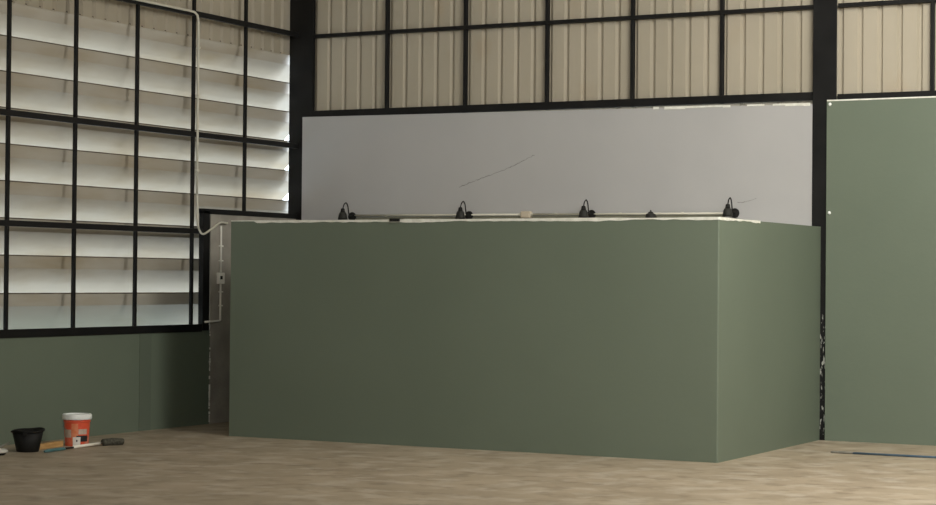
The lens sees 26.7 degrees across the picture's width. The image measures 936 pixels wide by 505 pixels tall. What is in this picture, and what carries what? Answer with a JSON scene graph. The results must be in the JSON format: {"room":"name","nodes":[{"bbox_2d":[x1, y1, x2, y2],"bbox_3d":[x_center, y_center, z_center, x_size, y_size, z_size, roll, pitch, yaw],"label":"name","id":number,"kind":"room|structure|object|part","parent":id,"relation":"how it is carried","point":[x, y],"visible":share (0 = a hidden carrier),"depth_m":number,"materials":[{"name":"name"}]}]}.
{"room":"empty warehouse","nodes":[
{"label":"empty warehouse","id":0,"kind":"room"},
{"bbox_2d":[0,0,289,55],"bbox_3d":[-4.940,-4.237,19.322,0.037,3.405,12.400,0,-1,28],"label":"wall","id":1,"kind":"structure","parent":0,"point":[272,13],"depth_m":22.88,"materials":[{"name":"beige metal"}]},
{"bbox_2d":[0,1,289,329],"bbox_3d":[-5.081,-0.861,19.387,0.298,3.393,12.489,0,-1,28],"label":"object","id":2,"kind":"structure","parent":1,"relation":"in","point":[42,47],"depth_m":21.59,"materials":[{"name":"glass"}]},
{"bbox_3d":[-5.097,0.618,19.365,0.294,0.434,12.481,0,-1,28],"label":"louvre blade","id":3,"kind":"part","parent":2,"relation":"part of","materials":[{"name":"metal"}]},
{"bbox_3d":[-5.095,0.226,19.368,0.294,0.424,12.476,0,-1,28],"label":"louvre blade","id":4,"kind":"part","parent":2,"relation":"part of","materials":[{"name":"metal"}]},
{"bbox_3d":[-5.091,-0.150,19.374,0.294,0.424,12.479,0,-1,28],"label":"louvre blade","id":5,"kind":"part","parent":2,"relation":"part of","materials":[{"name":"metal"}]},
{"bbox_3d":[-5.085,-0.524,19.383,0.294,0.424,12.489,0,-1,28],"label":"louvre blade","id":6,"kind":"part","parent":2,"relation":"part of","materials":[{"name":"metal"}]},
{"bbox_3d":[-5.135,-0.898,19.289,0.294,0.424,12.265,0,-1,28],"label":"louvre blade","id":7,"kind":"part","parent":2,"relation":"part of","materials":[{"name":"metal"}]},
{"bbox_3d":[-5.127,-1.263,19.302,0.294,0.424,12.284,0,-1,28],"label":"louvre blade","id":8,"kind":"part","parent":2,"relation":"part of","materials":[{"name":"metal"}]},
{"bbox_3d":[-5.128,-1.628,19.299,0.294,0.424,12.265,0,-1,28],"label":"louvre blade","id":9,"kind":"part","parent":2,"relation":"part of","materials":[{"name":"metal"}]},
{"bbox_3d":[-5.073,-1.984,19.401,0.294,0.424,12.487,0,-1,28],"label":"louvre blade","id":10,"kind":"part","parent":2,"relation":"part of","materials":[{"name":"metal"}]},
{"bbox_3d":[-5.071,-2.341,19.404,0.294,0.424,12.483,0,-1,28],"label":"louvre blade","id":11,"kind":"part","parent":2,"relation":"part of","materials":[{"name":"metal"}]},
{"bbox_2d":[0,214,295,444],"bbox_3d":[-4.975,0.699,19.015,0.110,2.415,11.980,0,-1,28],"label":"wall","id":12,"kind":"structure","parent":0,"point":[42,379],"depth_m":21.26,"materials":[{"name":"green paint"}]},
{"bbox_2d":[139,333,151,430],"bbox_3d":[-3.541,1.417,21.618,0.008,1.072,0.205,0,-1,28],"label":"trim","id":13,"kind":"structure","parent":12,"relation":"attached to","point":[145,344],"depth_m":21.62,"materials":[{"name":"green paint"}]},
{"bbox_2d":[0,0,298,337],"bbox_3d":[-4.923,-2.526,19.053,0.076,6.734,11.995,0,-1,28],"label":"window frame","id":14,"kind":"structure","parent":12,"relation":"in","point":[204,214],"depth_m":21.48,"materials":[{"name":"black paint"}]},
{"bbox_3d":[-5.403,0.783,18.125,0.046,0.084,10.010,0,-1,28],"label":"rail","id":15,"kind":"part","parent":14,"relation":"part of","materials":[{"name":"black metal"}]},
{"bbox_3d":[-5.394,-0.320,18.140,0.046,0.060,10.010,0,-1,28],"label":"rail","id":16,"kind":"part","parent":14,"relation":"part of","materials":[{"name":"black metal"}]},
{"bbox_3d":[-4.921,-1.406,19.029,0.046,0.060,11.990,0,-1,28],"label":"rail","id":17,"kind":"part","parent":14,"relation":"part of","materials":[{"name":"black metal"}]},
{"bbox_2d":[135,0,227,234],"bbox_3d":[-5.235,-1.545,18.338,0.052,2.546,10.471,0,-1,28],"label":"conduit pipe","id":18,"kind":"object","parent":14,"relation":"attached to","point":[198,47],"visible":1,"depth_m":22.42,"materials":[{"name":"beige plastic"}]},
{"bbox_3d":[-3.030,0.207,22.624,0.066,1.373,0.124,0,-1,28],"label":"post","id":19,"kind":"part","parent":14,"relation":"part of","materials":[{"name":"black metal"}]},
{"bbox_3d":[-4.909,-2.780,19.047,0.046,0.060,11.990,0,-1,28],"label":"rail","id":20,"kind":"part","parent":14,"relation":"part of","materials":[{"name":"black metal"}]},
{"bbox_2d":[204,226,223,322],"bbox_3d":[-2.927,0.249,22.729,0.034,1.122,0.359,0,-1,24],"label":"conduit pipe","id":21,"kind":"object","parent":12,"relation":"attached to","point":[220,291],"visible":1,"depth_m":22.85,"materials":[{"name":"white plastic"}]},
{"bbox_2d":[217,273,224,283],"bbox_3d":[-2.864,0.298,22.847,0.051,0.130,0.105,0,-1,28],"label":"switch box","id":22,"kind":"object","parent":12,"relation":"attached to","point":[220,276],"visible":1,"depth_m":22.81,"materials":[{"name":"white plastic"}]},
{"bbox_2d":[0,422,935,504],"bbox_3d":[1.486,1.847,5.593,24.100,0.120,30.350,0,-1,28],"label":"floor","id":23,"kind":"structure","parent":0,"point":[203,464],"depth_m":17.02,"materials":[{"name":"concrete"}]},
{"bbox_2d":[0,448,7,454],"bbox_3d":[-4.432,1.873,18.548,0.206,0.065,0.206,0,-1,28],"label":"dish","id":24,"kind":"object","parent":23,"relation":"on","point":[3,451],"visible":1,"depth_m":18.50,"materials":[{"name":"white ceramic"}]},
{"bbox_2d":[11,427,44,452],"bbox_3d":[-4.228,1.799,18.933,0.325,0.226,0.322,0,-1,28],"label":"bucket","id":25,"kind":"object","parent":23,"relation":"on","point":[26,440],"visible":1,"depth_m":18.83,"materials":[{"name":"black plastic"}]},
{"bbox_2d":[39,441,62,449],"bbox_3d":[-4.109,1.891,19.334,0.055,0.055,0.440,0,-1,20],"label":"wooden block","id":26,"kind":"object","parent":23,"relation":"on","point":[47,445],"visible":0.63,"depth_m":19.33,"materials":[{"name":"brown wood"}]},
{"bbox_2d":[62,413,91,445],"bbox_3d":[-3.902,1.766,19.666,0.294,0.317,0.294,1,-1,0],"label":"pail","id":27,"kind":"object","parent":23,"relation":"on","point":[76,426],"visible":0.92,"depth_m":19.56,"materials":[{"name":"red plastic"}]},
{"bbox_3d":[-3.901,1.635,19.668,0.294,0.055,0.294,1,-1,0],"label":"lid","id":28,"kind":"part","parent":27,"relation":"part of","materials":[{"name":"white plastic"}]},
{"bbox_2d":[44,438,124,452],"bbox_3d":[-3.789,1.883,19.323,0.135,0.074,1.160,0,-1,31],"label":"paint roller","id":29,"kind":"object","parent":23,"relation":"on","point":[108,441],"visible":1,"depth_m":19.59,"materials":[{"name":"black plastic"}]},
{"bbox_2d":[288,0,315,219],"bbox_3d":[-2.051,-1.923,24.360,0.343,7.850,0.055,0,-1,28],"label":"steel column","id":30,"kind":"structure","parent":23,"relation":"on","point":[302,12],"depth_m":24.34,"materials":[{"name":"black metal"}]},
{"bbox_2d":[229,217,820,462],"bbox_3d":[0.624,0.834,21.057,5.532,2.298,3.121,0,-1,28],"label":"wall","id":31,"kind":"structure","parent":23,"relation":"on","point":[692,339],"depth_m":19.57,"materials":[{"name":"green paint"}]},
{"bbox_2d":[389,218,400,221],"bbox_3d":[-0.727,-0.327,20.087,0.120,0.038,0.096,0,-1,28],"label":"clip","id":32,"kind":"object","parent":31,"relation":"attached to","point":[390,219],"visible":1,"depth_m":20.05,"materials":[{"name":"black metal"}]},
{"bbox_3d":[3.021,0.843,19.797,0.090,2.288,3.104,0,-1,28],"label":"panel","id":33,"kind":"part","parent":31,"relation":"part of","materials":[{"name":"green paint"}]},
{"bbox_2d":[812,0,836,439],"bbox_3d":[3.892,-1.911,21.290,0.264,7.850,0.260,0,-1,28],"label":"steel column","id":34,"kind":"structure","parent":23,"relation":"on","point":[824,11],"depth_m":21.17,"materials":[{"name":"black metal"}]},
{"bbox_2d":[830,451,935,457],"bbox_3d":[4.441,1.978,19.094,1.921,0.024,0.025,0,-1,28],"label":"pole","id":35,"kind":"object","parent":23,"relation":"on","point":[840,452],"visible":1,"depth_m":19.30,"materials":[{"name":"plastic"}]},
{"bbox_2d":[302,103,812,225],"bbox_3d":[0.826,0.171,22.749,6.513,3.670,0.027,0,-1,28],"label":"wall","id":36,"kind":"structure","parent":0,"point":[672,159],"depth_m":22.60,"materials":[{"name":"white paint"}]},
{"bbox_2d":[519,211,532,217],"bbox_3d":[0.672,-0.438,22.794,0.170,0.078,0.066,0,-1,28],"label":"junction box","id":37,"kind":"object","parent":36,"relation":"attached to","point":[524,214],"visible":0.99,"depth_m":22.76,"materials":[{"name":"beige plastic"}]},
{"bbox_2d":[354,212,722,219],"bbox_3d":[0.736,-0.410,22.772,4.760,0.091,0.045,0,-1,28],"label":"conduit pipe","id":38,"kind":"object","parent":36,"relation":"attached to","point":[620,214],"visible":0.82,"depth_m":22.68,"materials":[{"name":"beige plastic"}]},
{"bbox_2d":[338,202,355,219],"bbox_3d":[-1.468,-0.495,23.778,0.120,0.221,0.285,0,-1,28],"label":"wall lamp","id":39,"kind":"object","parent":38,"relation":"attached to","point":[342,215],"visible":0.99,"depth_m":23.69,"materials":[{"name":"black metal"}]},
{"bbox_3d":[-1.507,-0.441,23.704,0.120,0.093,0.120,0,-1,28],"label":"lamp shade","id":40,"kind":"part","parent":39,"relation":"part of","materials":[{"name":"grey metal"}]},
{"bbox_2d":[455,201,472,218],"bbox_3d":[-0.050,-0.492,23.027,0.120,0.221,0.285,0,-1,28],"label":"wall lamp","id":41,"kind":"object","parent":38,"relation":"attached to","point":[460,214],"visible":1,"depth_m":22.94,"materials":[{"name":"black metal"}]},
{"bbox_3d":[-0.089,-0.439,22.953,0.120,0.093,0.120,0,-1,28],"label":"lamp shade","id":42,"kind":"part","parent":41,"relation":"part of","materials":[{"name":"grey metal"}]},
{"bbox_2d":[578,199,595,217],"bbox_3d":[1.341,-0.490,22.290,0.120,0.221,0.285,0,-1,28],"label":"wall lamp","id":43,"kind":"object","parent":38,"relation":"attached to","point":[583,213],"visible":0.98,"depth_m":22.20,"materials":[{"name":"black metal"}]},
{"bbox_3d":[1.301,-0.436,22.216,0.120,0.093,0.120,0,-1,28],"label":"lamp shade","id":44,"kind":"part","parent":43,"relation":"part of","materials":[{"name":"grey metal"}]},
{"bbox_3d":[1.347,-0.513,22.302,0.014,0.174,0.201,0,-1,28],"label":"arm","id":45,"kind":"part","parent":43,"relation":"part of","materials":[{"name":"black metal"}]},
{"bbox_2d":[645,210,656,217],"bbox_3d":[2.049,-0.424,21.972,0.120,0.096,0.185,0,-1,28],"label":"holder","id":46,"kind":"object","parent":38,"relation":"attached to","point":[650,214],"visible":0.83,"depth_m":21.90,"materials":[{"name":"black metal"}]},
{"bbox_2d":[722,197,738,217],"bbox_3d":[2.860,-0.491,21.485,0.120,0.221,0.285,0,-1,28],"label":"wall lamp","id":47,"kind":"object","parent":36,"relation":"attached to","point":[727,212],"visible":1,"depth_m":21.42,"materials":[{"name":"black metal"}]},
{"bbox_3d":[2.821,-0.437,21.411,0.120,0.093,0.120,0,-1,28],"label":"lamp shade","id":48,"kind":"part","parent":47,"relation":"part of","materials":[{"name":"grey metal"}]},
{"bbox_3d":[2.867,-0.514,21.497,0.014,0.174,0.201,0,-1,28],"label":"arm","id":49,"kind":"part","parent":47,"relation":"part of","materials":[{"name":"black metal"}]},
{"bbox_2d":[315,0,935,112],"bbox_3d":[2.025,-3.715,22.289,9.200,4.250,0.037,0,-1,28],"label":"wall","id":50,"kind":"structure","parent":0,"point":[766,52],"depth_m":22.54,"materials":[{"name":"beige metal"}]},
{"bbox_2d":[313,0,812,116],"bbox_3d":[0.938,-3.720,22.810,6.383,4.145,0.060,0,-1,28],"label":"metal frame","id":51,"kind":"object","parent":50,"relation":"in","point":[721,98],"visible":1,"depth_m":22.77,"materials":[{"name":"black paint"}]},
{"bbox_3d":[0.929,-2.658,22.796,6.383,0.044,0.060,0,-1,28],"label":"rail","id":52,"kind":"part","parent":51,"relation":"part of","materials":[{"name":"black metal"}]},
{"bbox_3d":[0.920,-1.694,22.784,6.383,0.087,0.060,0,-1,28],"label":"rail","id":53,"kind":"part","parent":51,"relation":"part of","materials":[{"name":"black metal"}]},
{"bbox_2d":[837,0,935,99],"bbox_3d":[5.030,-3.710,20.642,2.347,4.150,0.060,0,-1,28],"label":"metal frame","id":54,"kind":"object","parent":50,"relation":"in","point":[932,92],"visible":1,"depth_m":20.80,"materials":[{"name":"black paint"}]},
{"bbox_3d":[5.012,-1.666,20.615,2.347,0.062,0.060,0,-1,28],"label":"rail","id":55,"kind":"part","parent":54,"relation":"part of","materials":[{"name":"black metal"}]},
{"bbox_3d":[5.021,-2.650,20.628,2.347,0.044,0.060,0,-1,28],"label":"rail","id":56,"kind":"part","parent":54,"relation":"part of","materials":[{"name":"black metal"}]},
{"bbox_2d":[825,96,935,445],"bbox_3d":[4.913,0.190,20.538,2.445,3.647,0.044,0,-1,28],"label":"wall","id":57,"kind":"structure","parent":0,"point":[880,314],"depth_m":20.83,"materials":[{"name":"green paint"}]}
]}

